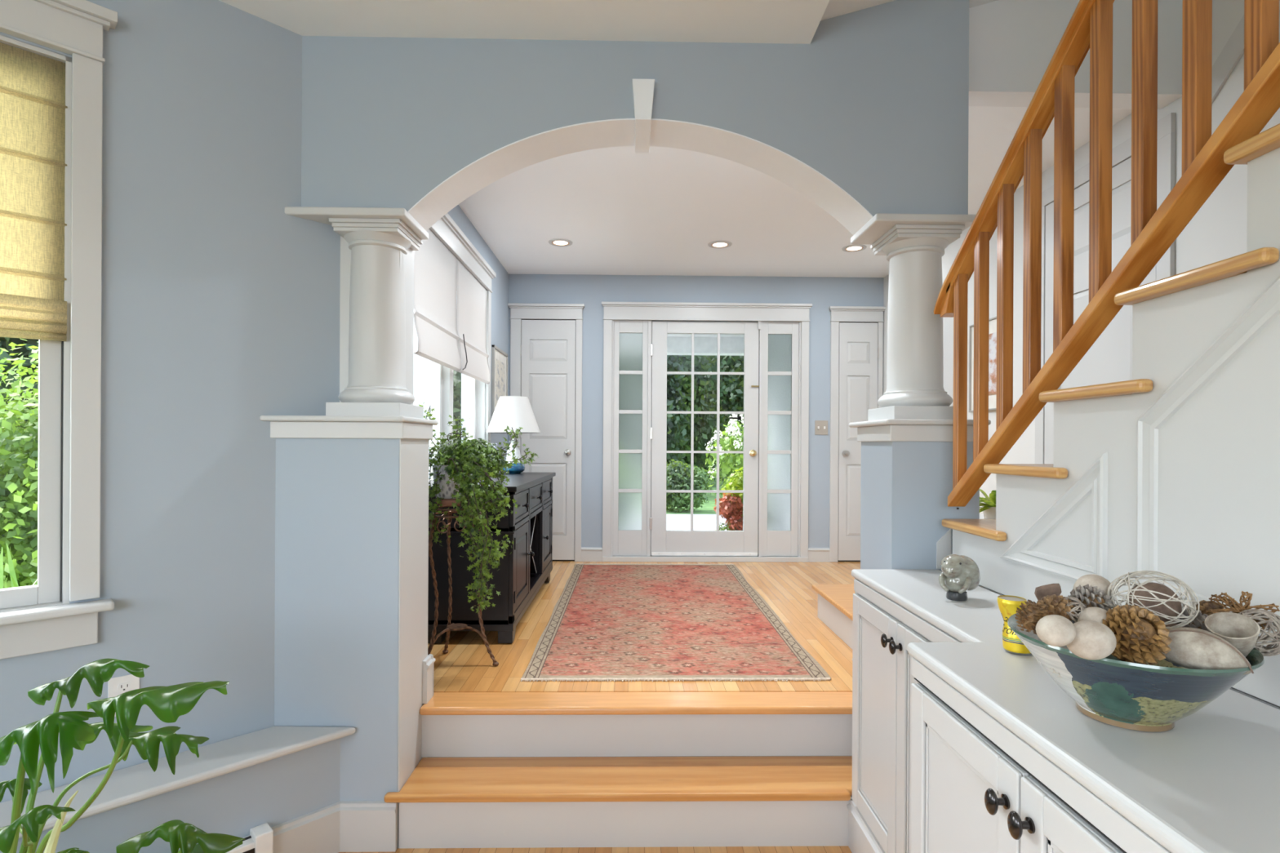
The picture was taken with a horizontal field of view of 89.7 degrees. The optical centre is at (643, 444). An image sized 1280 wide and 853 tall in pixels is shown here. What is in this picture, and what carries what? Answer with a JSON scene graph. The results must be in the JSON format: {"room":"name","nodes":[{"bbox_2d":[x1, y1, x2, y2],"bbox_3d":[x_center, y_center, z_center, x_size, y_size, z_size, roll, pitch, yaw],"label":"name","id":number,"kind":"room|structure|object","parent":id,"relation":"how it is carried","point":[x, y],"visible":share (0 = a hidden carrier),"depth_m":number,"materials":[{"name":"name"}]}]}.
{"room":"entrance hall","nodes":[
{"label":"entrance hall","id":0,"kind":"room"},
{"bbox_2d":[0,0,340,803],"bbox_3d":[-1.967,-0.035,1.589,0.120,2.860,2.350,0,0,44],"label":"wall","id":1,"kind":"structure","parent":0,"point":[220,305],"depth_m":2.06,"materials":[{"name":"paint"}]},
{"bbox_2d":[0,0,117,659],"bbox_3d":[-1.971,-0.342,1.534,0.177,1.838,1.094,0,0,44],"label":"window","id":2,"kind":"structure","parent":1,"relation":"in","point":[40,618],"depth_m":1.84,"materials":[{"name":"white paint"}]},
{"bbox_2d":[0,42,67,341],"bbox_3d":[-1.947,-0.689,1.520,0.059,0.806,0.874,0,0,44],"label":"roman shade","id":3,"kind":"object","parent":2,"relation":"attached to","point":[33,304],"visible":1,"depth_m":1.79,"materials":[{"name":"beige fabric"}]},
{"bbox_2d":[107,674,139,716],"bbox_3d":[-1.555,0.751,1.926,0.009,0.116,0.074,0,0,44],"label":"wall outlet","id":4,"kind":"object","parent":1,"relation":"attached to","point":[117,686],"visible":0.33,"depth_m":1.92,"materials":[{"name":"white plastic"}]},
{"bbox_2d":[116,682,131,692],"bbox_3d":[-1.553,0.726,1.925,0.003,0.025,0.033,0,0,44],"label":"socket","id":5,"kind":"object","parent":4,"relation":"attached to","point":[121,686],"depth_m":1.92,"materials":[{"name":"white plastic"}]},
{"bbox_2d":[284,206,428,239],"bbox_3d":[-1.056,-0.815,2.380,0.438,0.028,0.273,0,0,-1],"label":"trim","id":6,"kind":"structure","parent":1,"relation":"attached to","point":[322,215],"depth_m":2.25,"materials":[{"name":"white paint"}]},
{"bbox_2d":[0,737,340,852],"bbox_3d":[-1.847,1.194,1.518,0.160,0.402,2.125,0,0,44],"label":"wall","id":7,"kind":"structure","parent":0,"point":[279,790],"depth_m":2.00,"materials":[{"name":"paint"}]},
{"bbox_2d":[226,822,273,852],"bbox_3d":[-1.567,1.303,1.647,0.064,0.188,1.100,0,0,44],"label":"baseboard heater","id":8,"kind":"object","parent":7,"relation":"attached to","point":[260,838],"visible":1,"depth_m":2.00,"materials":[{"name":"white plastic"}]},
{"bbox_2d":[271,801,340,852],"bbox_3d":[-1.122,1.317,2.137,0.024,0.165,0.227,0,0,44],"label":"baseboard","id":9,"kind":"structure","parent":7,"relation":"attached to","point":[317,831],"depth_m":2.15,"materials":[{"name":"white paint"}]},
{"bbox_2d":[274,438,399,800],"bbox_3d":[-1.099,0.688,2.381,0.493,1.422,0.309,0,0,-1],"label":"wall","id":10,"kind":"structure","parent":0,"point":[337,500],"depth_m":2.23,"materials":[{"name":"paint"}]},
{"bbox_2d":[0,726,355,838],"bbox_3d":[-1.818,0.981,1.514,0.210,0.026,2.158,0,0,44],"label":"trim","id":11,"kind":"structure","parent":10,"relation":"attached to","point":[134,784],"depth_m":1.92,"materials":[{"name":"white paint"}]},
{"bbox_2d":[259,415,438,425],"bbox_3d":[-1.067,-0.088,2.388,0.489,0.019,0.397,0,0,-1],"label":"trim","id":12,"kind":"structure","parent":10,"relation":"attached to","point":[264,418],"depth_m":2.19,"materials":[{"name":"white paint"}]},
{"bbox_2d":[325,217,423,418],"bbox_3d":[-0.993,-0.449,2.403,0.264,0.703,0.264,0,0,-1],"label":"column","id":13,"kind":"structure","parent":12,"relation":"on","point":[376,386],"depth_m":2.31,"materials":[{"name":"white paint"}]},
{"bbox_2d":[270,421,432,439],"bbox_3d":[-1.060,-0.050,2.381,0.456,0.058,0.333,0,0,-1],"label":"trim","id":14,"kind":"structure","parent":10,"relation":"on","point":[278,429],"depth_m":2.22,"materials":[{"name":"white paint"}]},
{"bbox_2d":[339,800,397,852],"bbox_3d":[-0.956,1.317,2.217,0.204,0.165,0.024,0,0,-1],"label":"baseboard","id":15,"kind":"structure","parent":10,"relation":"attached to","point":[365,826],"depth_m":2.21,"materials":[{"name":"white paint"}]},
{"bbox_2d":[339,235,412,404],"bbox_3d":[-1.032,-0.449,2.445,0.258,0.702,0.135,0,0,-1],"label":"trim","id":16,"kind":"structure","parent":10,"relation":"attached to","point":[345,253],"depth_m":2.38,"materials":[{"name":"white paint"}]},
{"bbox_2d":[397,438,428,848],"bbox_3d":[-0.851,0.690,2.385,0.005,1.422,0.309,0,0,-1],"label":"trim","id":17,"kind":"structure","parent":10,"relation":"attached to","point":[413,544],"depth_m":2.35,"materials":[{"name":"white paint"}]},
{"bbox_2d":[422,653,435,703],"bbox_3d":[-0.968,0.915,2.518,0.281,0.165,0.088,0,0,-1],"label":"baseboard","id":18,"kind":"structure","parent":10,"relation":"attached to","point":[428,662],"depth_m":2.49,"materials":[{"name":"white paint"}]},
{"bbox_2d":[447,204,508,471],"bbox_3d":[-1.206,-0.031,3.982,0.140,2.860,3.195,0,0,-1],"label":"wall","id":19,"kind":"structure","parent":0,"point":[500,284],"depth_m":4.97,"materials":[{"name":"paint"}]},
{"bbox_2d":[411,213,496,484],"bbox_3d":[-1.171,-0.492,3.860,0.180,1.545,1.820,0,0,-1],"label":"window","id":20,"kind":"structure","parent":19,"relation":"in","point":[478,394],"depth_m":3.88,"materials":[{"name":"white paint"}]},
{"bbox_2d":[413,228,462,372],"bbox_3d":[-1.100,-0.773,3.462,0.038,0.680,0.782,0,0,-1],"label":"roman shade","id":21,"kind":"object","parent":20,"relation":"attached to","point":[435,267],"visible":0.96,"depth_m":3.43,"materials":[{"name":"fabric"}]},
{"bbox_2d":[456,258,490,384],"bbox_3d":[-1.113,-0.773,4.250,0.038,0.680,0.782,0,0,-1],"label":"roman shade","id":22,"kind":"object","parent":20,"relation":"attached to","point":[471,295],"visible":0.98,"depth_m":4.21,"materials":[{"name":"fabric"}]},
{"bbox_2d":[491,344,507,417],"bbox_3d":[-1.142,-0.436,5.116,0.022,0.630,0.530,0,0,-1],"label":"framed picture","id":23,"kind":"object","parent":19,"relation":"attached to","point":[499,357],"visible":0.53,"depth_m":5.04,"materials":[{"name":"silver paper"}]},
{"bbox_2d":[495,358,504,407],"bbox_3d":[-1.140,-0.436,5.116,0.002,0.446,0.346,0,0,-1],"label":"print","id":24,"kind":"object","parent":23,"relation":"attached to","point":[500,363],"depth_m":5.09},
{"bbox_2d":[338,845,852,852],"bbox_3d":[-0.351,1.453,-0.375,5.300,0.100,5.262,0,0,-1],"label":"floor","id":25,"kind":"structure","parent":0,"point":[825,849],"depth_m":2.23,"materials":[{"name":"brown wood"}]},
{"bbox_2d":[0,658,244,852],"bbox_3d":[-1.089,0.922,1.271,0.697,0.954,0.424,0,0,-1],"label":"philodendron","id":26,"kind":"object","parent":25,"relation":"on","point":[169,703],"visible":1,"depth_m":1.22,"materials":[{"name":"plant"}]},
{"bbox_2d":[383,691,852,848],"bbox_3d":[-0.015,1.204,2.414,1.756,0.402,0.402,0,0,-1],"label":"entry steps","id":27,"kind":"structure","parent":25,"relation":"on","point":[607,769],"depth_m":2.38,"materials":[{"name":"white paint"}]},
{"bbox_2d":[847,577,961,852],"bbox_3d":[0.868,0.937,1.840,0.350,0.945,0.838,0,0,-1],"label":"base cabinet","id":28,"kind":"object","parent":25,"relation":"on","point":[879,808],"visible":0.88,"depth_m":1.98,"materials":[{"name":"white paint"}]},
{"bbox_2d":[910,657,1171,852],"bbox_3d":[0.806,0.937,0.792,0.510,0.945,1.255,0,0,-1],"label":"base cabinet","id":29,"kind":"object","parent":25,"relation":"on","point":[977,786],"visible":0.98,"depth_m":1.10,"materials":[{"name":"white paint"}]},
{"bbox_2d":[851,568,1279,852],"bbox_3d":[0.819,0.450,1.196,0.472,0.028,2.124,0,0,-1],"label":"countertop","id":30,"kind":"structure","parent":29,"relation":"on","point":[1209,783],"depth_m":0.95,"materials":[{"name":"white paint"}]},
{"bbox_2d":[938,554,980,601],"bbox_3d":[0.893,0.374,1.818,0.118,0.126,0.093,0,0,-44],"label":"figurine","id":31,"kind":"object","parent":30,"relation":"on","point":[961,573],"visible":1,"depth_m":1.79,"materials":[{"name":"ceramic"}]},
{"bbox_2d":[996,595,1031,655],"bbox_3d":[0.782,0.380,1.354,0.068,0.112,0.060,0,0,-1],"label":"drink can","id":32,"kind":"object","parent":30,"relation":"on","point":[1007,605],"visible":0.57,"depth_m":1.34,"materials":[{"name":"yellow metal"}]},
{"bbox_2d":[1007,611,1264,732],"bbox_3d":[0.772,0.371,1.036,0.326,0.130,0.326,0,0,-1],"label":"bowl","id":33,"kind":"object","parent":30,"relation":"on","point":[1109,690],"visible":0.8,"depth_m":0.94,"materials":[{"name":"ceramic"}]},
{"bbox_2d":[1034,583,1061,604],"bbox_3d":[0.676,0.254,1.077,0.047,0.041,0.010,0,0,-1],"label":"seed pod","id":34,"kind":"object","parent":33,"relation":"in","point":[1050,589],"visible":0.59,"depth_m":1.07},
{"bbox_2d":[1035,594,1075,620],"bbox_3d":[0.635,0.257,0.997,0.063,0.048,0.048,0,0,-1],"label":"pine cone","id":35,"kind":"object","parent":33,"relation":"in","point":[1053,604],"visible":0.59,"depth_m":0.98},
{"bbox_2d":[1060,596,1086,623],"bbox_3d":[0.660,0.259,0.996,0.047,0.046,0.046,0,0,-1],"label":"ball","id":36,"kind":"object","parent":35,"relation":"on","point":[1075,600],"visible":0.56,"depth_m":0.98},
{"bbox_2d":[1067,584,1113,612],"bbox_3d":[0.715,0.256,1.031,0.063,0.063,0.062,0,0,-1],"label":"pine cone","id":37,"kind":"object","parent":33,"relation":"in","point":[1088,596],"visible":0.51,"depth_m":1.02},
{"bbox_2d":[1066,620,1116,660],"bbox_3d":[0.635,0.278,0.916,0.063,0.056,0.058,0,0,-1],"label":"dried fruit","id":38,"kind":"object","parent":33,"relation":"in","point":[1093,640],"visible":0.84,"depth_m":0.90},
{"bbox_2d":[1035,614,1075,646],"bbox_3d":[0.586,0.265,0.915,0.048,0.043,0.049,0,0,-1],"label":"dried fruit","id":39,"kind":"object","parent":38,"relation":"on","point":[1055,630],"visible":1,"depth_m":0.90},
{"bbox_2d":[1014,600,1048,634],"bbox_3d":[0.582,0.258,0.965,0.046,0.051,0.045,0,0,-1],"label":"pine cone","id":40,"kind":"object","parent":39,"relation":"on","point":[1032,614],"visible":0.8,"depth_m":0.96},
{"bbox_2d":[1073,574,1112,595],"bbox_3d":[0.757,0.248,1.083,0.058,0.058,0.058,0,0,-1],"label":"dried fruit","id":41,"kind":"object","parent":33,"relation":"in","point":[1094,580],"visible":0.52,"depth_m":1.07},
{"bbox_2d":[1075,606,1115,623],"bbox_3d":[0.683,0.273,0.972,0.053,0.053,0.053,0,0,-1],"label":"dried fruit","id":42,"kind":"object","parent":33,"relation":"in","point":[1095,614],"visible":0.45,"depth_m":0.96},
{"bbox_2d":[1102,604,1172,665],"bbox_3d":[0.713,0.277,0.936,0.089,0.084,0.084,0,0,-1],"label":"pine cone","id":43,"kind":"object","parent":33,"relation":"in","point":[1140,635],"visible":0.89,"depth_m":0.92,"materials":[{"name":"brown plant"}]},
{"bbox_2d":[1125,582,1182,623],"bbox_3d":[0.827,0.261,1.045,0.072,0.072,0.072,0,0,-1],"label":"dried fruit","id":44,"kind":"object","parent":33,"relation":"in","point":[1176,606],"visible":0.43,"depth_m":1.02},
{"bbox_2d":[1175,608,1208,631],"bbox_3d":[0.864,0.287,1.014,0.058,0.058,0.059,0,0,-1],"label":"pine cone","id":45,"kind":"object","parent":33,"relation":"in","point":[1198,622],"visible":0.17,"depth_m":1.00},
{"bbox_2d":[1186,600,1224,631],"bbox_3d":[0.917,0.283,1.047,0.058,0.057,0.058,0,0,-1],"label":"pine cone","id":46,"kind":"object","parent":33,"relation":"on","point":[1205,606],"visible":0.15,"depth_m":1.04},
{"bbox_2d":[1161,627,1253,675],"bbox_3d":[0.798,0.296,0.929,0.119,0.062,0.069,0,0,31],"label":"seed pod","id":47,"kind":"object","parent":33,"relation":"on","point":[1192,648],"visible":0.7,"depth_m":0.91,"materials":[{"name":"plant"}]},
{"bbox_2d":[1204,612,1260,657],"bbox_3d":[0.859,0.285,0.939,0.064,0.074,0.063,0,0,-1],"label":"cup","id":48,"kind":"object","parent":33,"relation":"on","point":[1242,632],"visible":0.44,"depth_m":0.94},
{"bbox_2d":[1205,591,1279,629],"bbox_3d":[0.946,0.264,1.016,0.114,0.065,0.030,0,0,4],"label":"dried flower","id":49,"kind":"object","parent":33,"relation":"in","point":[1236,607],"visible":0.61,"depth_m":1.01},
{"bbox_2d":[1237,608,1279,656],"bbox_3d":[0.947,0.288,0.987,0.071,0.070,0.071,0,0,-1],"label":"ball","id":50,"kind":"object","parent":33,"relation":"in","point":[1268,651],"visible":0.52,"depth_m":0.97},
{"bbox_3d":[0.765,0.297,1.024,0.056,0.056,0.056,0,0,-1],"label":"dried fruit","id":51,"kind":"object","parent":33,"relation":"in","visible":0},
{"bbox_2d":[1106,570,1199,629],"bbox_3d":[0.800,0.245,1.013,0.114,0.089,0.109,0,0,-1],"label":"ball","id":52,"kind":"object","parent":51,"relation":"on","point":[1122,582],"visible":0.73,"depth_m":0.99,"materials":[{"name":"wicker"}]},
{"bbox_2d":[811,123,1279,709],"bbox_3d":[1.566,0.153,1.913,1.101,2.520,3.739,0,0,-1],"label":"staircase","id":53,"kind":"structure","parent":25,"relation":"on","point":[1173,468],"depth_m":1.27,"materials":[{"name":"white paint"}]},
{"bbox_2d":[979,513,984,519],"bbox_3d":[1.619,0.588,3.019,0.250,0.468,0.520,0,0,-1],"label":"pedestal","id":54,"kind":"object","parent":53,"relation":"on","point":[981,516],"visible":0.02,"depth_m":3.16,"materials":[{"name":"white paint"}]},
{"bbox_2d":[979,488,995,519],"bbox_3d":[1.560,0.275,2.844,0.330,0.152,0.298,0,0,43],"label":"potted plant","id":55,"kind":"object","parent":54,"relation":"on","point":[988,508],"visible":0.42,"depth_m":2.82,"materials":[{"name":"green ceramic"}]},
{"bbox_2d":[933,0,1279,509],"bbox_3d":[1.058,-0.849,1.296,0.078,2.129,1.855,0,0,-1],"label":"balustrade","id":56,"kind":"object","parent":53,"relation":"on","point":[1153,231],"visible":0.99,"depth_m":1.55,"materials":[{"name":"brown wood"}]},
{"bbox_2d":[978,584,1279,707],"bbox_3d":[1.057,0.437,1.119,0.004,0.001,1.800,0,0,-1],"label":"trim","id":57,"kind":"structure","parent":53,"relation":"attached to","point":[979,584],"depth_m":1.13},
{"bbox_2d":[301,0,968,216],"bbox_3d":[-0.063,-1.259,2.399,2.465,0.883,0.200,0,0,-1],"label":"wall","id":58,"kind":"structure","parent":0,"point":[877,102],"depth_m":2.30,"materials":[{"name":"paint"}]},
{"bbox_2d":[408,118,873,235],"bbox_3d":[-0.008,-0.990,2.400,1.668,0.350,0.203,0,0,-1],"label":"trim","id":59,"kind":"structure","parent":58,"relation":"attached to","point":[765,158],"depth_m":2.39,"materials":[{"name":"paint"}]},
{"bbox_2d":[631,78,654,153],"bbox_3d":[-0.003,-1.214,2.394,0.080,0.143,0.263,0,0,-1],"label":"trim","id":60,"kind":"structure","parent":58,"relation":"attached to","point":[642,89],"depth_m":2.26,"materials":[{"name":"paint"}]},
{"bbox_2d":[850,213,976,244],"bbox_3d":[1.002,-0.804,2.416,0.364,0.028,0.273,0,0,-1],"label":"trim","id":61,"kind":"structure","parent":58,"relation":"attached to","point":[880,224],"depth_m":2.29,"materials":[{"name":"white paint"}]},
{"bbox_2d":[427,560,860,692],"bbox_3d":[0.422,1.081,4.166,3.600,0.152,3.085,0,0,-1],"label":"floor","id":62,"kind":"structure","parent":0,"point":[467,666],"depth_m":3.17,"materials":[{"name":"brown wood"}]},
{"bbox_2d":[427,497,498,666],"bbox_3d":[-0.809,0.621,2.921,0.316,0.756,0.318,0,0,3],"label":"plant stand","id":63,"kind":"object","parent":62,"relation":"on","point":[446,502],"visible":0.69,"depth_m":2.89,"materials":[{"name":"metal"}]},
{"bbox_2d":[435,497,470,506],"bbox_3d":[-0.845,0.257,2.921,0.190,0.028,0.190,0,0,-1],"label":"tray","id":64,"kind":"object","parent":63,"relation":"on","point":[446,502],"depth_m":2.83,"materials":[{"name":"ceramic"}]},
{"bbox_2d":[431,464,464,498],"bbox_3d":[-0.877,0.167,2.920,0.160,0.149,0.160,0,0,-1],"label":"pot","id":65,"kind":"object","parent":64,"relation":"on","point":[441,475],"depth_m":2.85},
{"bbox_2d":[418,398,538,613],"bbox_3d":[-0.827,0.251,2.878,0.647,0.933,0.383,0,0,16],"label":"ivy","id":66,"kind":"object","parent":63,"relation":"on","point":[459,469],"visible":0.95,"depth_m":2.78,"materials":[{"name":"plant"}]},
{"bbox_2d":[427,471,555,643],"bbox_3d":[-0.870,0.601,4.002,0.478,0.784,1.628,0,0,-1],"label":"sideboard","id":67,"kind":"object","parent":62,"relation":"on","point":[522,573],"visible":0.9,"depth_m":3.21,"materials":[{"name":"black paint"}]},
{"bbox_2d":[486,395,540,473],"bbox_3d":[-0.930,-0.065,4.604,0.380,0.546,0.380,0,0,-1],"label":"table lamp","id":68,"kind":"object","parent":67,"relation":"on","point":[514,412],"visible":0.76,"depth_m":4.50,"materials":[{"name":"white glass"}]},
{"bbox_2d":[520,564,831,681],"bbox_3d":[0.117,0.998,4.035,1.326,0.012,2.640,0,0,-1],"label":"area rug","id":69,"kind":"object","parent":62,"relation":"on","point":[608,622],"visible":1,"depth_m":3.44,"materials":[{"name":"fabric"}]},
{"bbox_2d":[219,0,1131,277],"bbox_3d":[-0.364,-1.771,1.344,5.300,0.657,8.700,0,0,-1],"label":"ceiling","id":70,"kind":"structure","parent":0,"point":[623,211],"depth_m":3.55,"materials":[{"name":"paint"}]},
{"bbox_2d":[548,238,573,246],"bbox_3d":[-0.598,-1.451,4.632,0.176,0.007,0.176,0,0,-1],"label":"recessed light","id":71,"kind":"object","parent":70,"relation":"in","point":[556,242],"visible":1,"depth_m":4.63,"materials":[{"name":"white paint"}]},
{"bbox_2d":[707,240,732,248],"bbox_3d":[0.551,-1.445,4.658,0.176,0.007,0.176,0,0,-1],"label":"recessed light","id":72,"kind":"object","parent":70,"relation":"in","point":[716,244],"visible":1,"depth_m":4.65,"materials":[{"name":"white paint"}]},
{"bbox_2d":[841,244,866,252],"bbox_3d":[1.545,-1.439,4.728,0.176,0.007,0.176,0,0,-1],"label":"recessed light","id":73,"kind":"object","parent":70,"relation":"in","point":[855,247],"visible":1,"depth_m":4.72,"materials":[{"name":"white paint"}]},
{"bbox_2d":[507,274,883,547],"bbox_3d":[0.453,-0.148,5.599,3.500,2.610,0.140,0,0,-1],"label":"wall","id":74,"kind":"structure","parent":0,"point":[823,292],"depth_m":5.53,"materials":[{"name":"paint"}]},
{"bbox_2d":[507,302,584,561],"bbox_3d":[-0.835,-0.098,5.467,0.647,2.193,0.078,0,0,-1],"label":"door","id":75,"kind":"structure","parent":74,"relation":"in","point":[546,339],"depth_m":5.49,"materials":[{"name":"white paint"}]},
{"bbox_2d":[581,546,830,562],"bbox_3d":[0.532,0.946,5.518,2.134,0.119,0.024,0,0,-1],"label":"baseboard","id":76,"kind":"structure","parent":74,"relation":"attached to","point":[588,553],"depth_m":5.52,"materials":[{"name":"white paint"}]},
{"bbox_2d":[601,302,812,562],"bbox_3d":[0.533,-0.101,5.564,1.800,2.213,0.172,0,0,-1],"label":"door","id":77,"kind":"structure","parent":74,"relation":"in","point":[775,373],"depth_m":5.54,"materials":[{"name":"white paint"}]},
{"bbox_2d":[814,420,827,435],"bbox_3d":[1.530,-0.143,5.540,0.112,0.123,0.016,0,0,-1],"label":"light switch","id":78,"kind":"object","parent":74,"relation":"attached to","point":[820,426],"visible":1,"depth_m":5.54,"materials":[{"name":"beige plastic"}]},
{"bbox_2d":[828,306,885,562],"bbox_3d":[1.829,-0.084,5.514,0.486,2.193,0.078,0,0,-1],"label":"door","id":79,"kind":"structure","parent":74,"relation":"in","point":[856,332],"depth_m":5.54,"materials":[{"name":"white paint"}]},
{"bbox_2d":[860,441,979,571],"bbox_3d":[1.021,0.699,2.418,0.310,1.422,0.309,0,0,-1],"label":"wall","id":80,"kind":"structure","parent":0,"point":[906,486],"depth_m":2.26,"materials":[{"name":"paint"}]},
{"bbox_2d":[857,424,973,441],"bbox_3d":[1.025,-0.039,2.418,0.334,0.058,0.333,0,0,-1],"label":"trim","id":81,"kind":"structure","parent":80,"relation":"on","point":[891,433],"depth_m":2.25,"materials":[{"name":"white paint"}]},
{"bbox_2d":[848,418,991,427],"bbox_3d":[1.019,-0.077,2.425,0.367,0.019,0.397,0,0,-1],"label":"trim","id":82,"kind":"structure","parent":80,"relation":"attached to","point":[889,421],"depth_m":2.23,"materials":[{"name":"white paint"}]},
{"bbox_2d":[867,224,964,421],"bbox_3d":[1.027,-0.438,2.438,0.264,0.703,0.264,0,0,-1],"label":"column","id":83,"kind":"structure","parent":82,"relation":"on","point":[915,390],"depth_m":2.35,"materials":[{"name":"white paint"}]},
{"bbox_2d":[968,0,1182,108],"bbox_3d":[1.667,-1.706,2.574,0.995,0.660,0.110,0,0,-1],"label":"wall","id":84,"kind":"structure","parent":0,"point":[1013,43],"depth_m":2.52,"materials":[{"name":"paint"}]},
{"bbox_2d":[883,0,1279,514],"bbox_3d":[2.198,-0.308,1.389,0.120,3.450,8.700,0,0,-1],"label":"wall","id":85,"kind":"structure","parent":0,"point":[1217,232],"depth_m":2.53,"materials":[{"name":"paint"}]},
{"bbox_2d":[942,317,953,406],"bbox_3d":[2.067,-0.010,4.707,0.022,2.048,0.860,0,0,-1],"label":"door","id":86,"kind":"structure","parent":85,"relation":"in","point":[948,322],"depth_m":4.36,"materials":[{"name":"white paint"}]},
{"bbox_2d":[968,316,996,412],"bbox_3d":[2.084,-0.479,3.897,0.022,0.550,0.400,0,0,-1],"label":"framed picture","id":87,"kind":"object","parent":85,"relation":"attached to","point":[992,322],"visible":0.44,"depth_m":3.87,"materials":[{"name":"white paper"}]},
{"bbox_2d":[988,332,996,395],"bbox_3d":[2.082,-0.479,3.897,0.002,0.370,0.220,0,0,-1],"label":"print","id":88,"kind":"object","parent":87,"relation":"attached to","point":[992,335],"depth_m":3.84},
{"bbox_2d":[1034,112,1175,463],"bbox_3d":[2.099,-0.250,2.997,0.020,2.148,0.860,0,0,-1],"label":"door","id":89,"kind":"structure","parent":85,"relation":"in","point":[1108,359],"depth_m":2.95,"materials":[{"name":"white paint"}]},
{"bbox_2d":[1211,14,1244,103],"bbox_3d":[2.138,-2.094,1.557,0.011,1.820,1.900,0,0,-1],"label":"trim","id":90,"kind":"structure","parent":85,"relation":"attached to","point":[1233,51],"depth_m":2.33,"materials":[{"name":"white paint"}]},
{"label":"outside","id":91,"kind":"structure","parent":0,"visible":0},
{"bbox_2d":[610,514,727,536],"bbox_3d":[14.132,1.272,9.398,31.400,0.015,3.700,0,0,-1],"label":"driveway","id":92,"kind":"structure","parent":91,"point":[673,522],"depth_m":9.88,"materials":[{"name":"concrete"}]},
{"bbox_2d":[704,413,743,499],"bbox_3d":[1.353,0.397,8.318,1.130,1.630,0.976,0,0,-1],"label":"hydrangea","id":93,"kind":"object","parent":92,"relation":"on","point":[737,443],"visible":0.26,"depth_m":8.16,"materials":[{"name":"green plant"}]},
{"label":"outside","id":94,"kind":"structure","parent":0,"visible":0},
{"bbox_2d":[35,480,726,575],"bbox_3d":[-0.405,1.253,22.826,60.000,0.100,34.340,0,0,-1],"label":"ground","id":95,"kind":"structure","parent":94,"point":[708,508],"depth_m":12.38,"materials":[{"name":"green plant"}]},
{"bbox_2d":[0,337,38,545],"bbox_3d":[-6.764,-1.086,6.747,5.053,5.465,3.678,0,0,-6],"label":"tree","id":96,"kind":"object","parent":95,"relation":"on","point":[26,352],"visible":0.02,"depth_m":5.75,"materials":[{"name":"green plant"}]},
{"bbox_2d":[413,309,466,478],"bbox_3d":[-3.727,-0.414,8.786,3.250,3.200,0.500,0,0,-1],"label":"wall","id":97,"kind":"structure","parent":95,"relation":"on","point":[422,366],"depth_m":8.55,"materials":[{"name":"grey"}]},
{"bbox_2d":[453,328,461,444],"bbox_3d":[-3.339,-1.411,11.421,3.508,5.968,2.552,0,0,-6],"label":"tree","id":98,"kind":"object","parent":95,"relation":"on","point":[456,375],"visible":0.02,"depth_m":10.54,"materials":[{"name":"green plant"}]},
{"bbox_2d":[611,355,691,466],"bbox_3d":[-0.489,-2.292,14.993,3.231,6.992,2.805,0,0,5],"label":"tree","id":99,"kind":"object","parent":95,"relation":"on","point":[673,403],"visible":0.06,"depth_m":14.14,"materials":[{"name":"green plant"}]},
{"bbox_2d":[666,458,714,512],"bbox_3d":[0.654,0.808,11.654,1.180,1.093,1.042,0,0,-1],"label":"shrub","id":100,"kind":"object","parent":95,"relation":"on","point":[675,478],"visible":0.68,"depth_m":11.34,"materials":[{"name":"green plant"}]},
{"bbox_2d":[666,399,741,480],"bbox_3d":[1.562,-0.531,23.040,35.339,10.121,3.701,0,0,1],"label":"hedge","id":101,"kind":"object","parent":95,"relation":"on","point":[714,465],"visible":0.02,"depth_m":21.74,"materials":[{"name":"green plant"}]},
{"bbox_2d":[666,355,743,484],"bbox_3d":[1.197,-2.370,19.236,4.822,7.435,3.323,0,0,-11],"label":"tree","id":102,"kind":"object","parent":95,"relation":"on","point":[704,428],"visible":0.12,"depth_m":18.11,"materials":[{"name":"green plant"}]},
{"bbox_2d":[697,355,743,475],"bbox_3d":[2.983,-2.258,15.296,3.320,7.632,2.871,0,0,9],"label":"tree","id":103,"kind":"object","parent":95,"relation":"on","point":[730,389],"visible":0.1,"depth_m":14.90,"materials":[{"name":"green plant"}]},
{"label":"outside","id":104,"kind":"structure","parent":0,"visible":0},
{"bbox_2d":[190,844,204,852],"bbox_3d":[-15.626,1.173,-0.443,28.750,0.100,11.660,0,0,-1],"label":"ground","id":105,"kind":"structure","parent":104,"point":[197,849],"depth_m":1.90,"materials":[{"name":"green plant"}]},
{"bbox_2d":[0,542,37,588],"bbox_3d":[-2.899,0.826,2.919,0.949,0.730,0.920,0,0,-1],"label":"clump","id":106,"kind":"object","parent":105,"relation":"on","point":[14,582],"visible":0.02,"depth_m":3.07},
{"bbox_2d":[0,337,38,588],"bbox_3d":[-3.853,0.330,4.310,1.940,2.022,1.682,0,0,9],"label":"shrub","id":107,"kind":"object","parent":105,"relation":"on","point":[19,486],"visible":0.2,"depth_m":3.75,"materials":[{"name":"green plant"}]},
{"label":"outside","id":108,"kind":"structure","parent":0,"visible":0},
{"bbox_3d":[0.581,1.128,6.501,4.200,0.160,1.620,0,0,-1],"label":"floor","id":109,"kind":"structure","parent":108,"visible":0},
{"bbox_2d":[714,466,742,530],"bbox_3d":[1.027,0.642,6.867,0.686,0.816,0.478,0,0,-30],"label":"potted plant","id":110,"kind":"object","parent":109,"relation":"on","point":[731,508],"visible":0.45,"depth_m":6.72,"materials":[{"name":"plant"}]},
{"bbox_3d":[1.456,0.003,6.541,0.100,2.420,1.670,0,0,-1],"label":"wall","id":111,"kind":"structure","parent":0,"visible":0},
{"bbox_2d":[666,333,743,355],"bbox_3d":[0.591,-1.187,6.586,4.600,0.310,1.750,0,0,-1],"label":"porch roof","id":112,"kind":"structure","parent":111,"relation":"attached to","point":[677,344],"depth_m":7.26,"materials":[{"name":"white plastic"}]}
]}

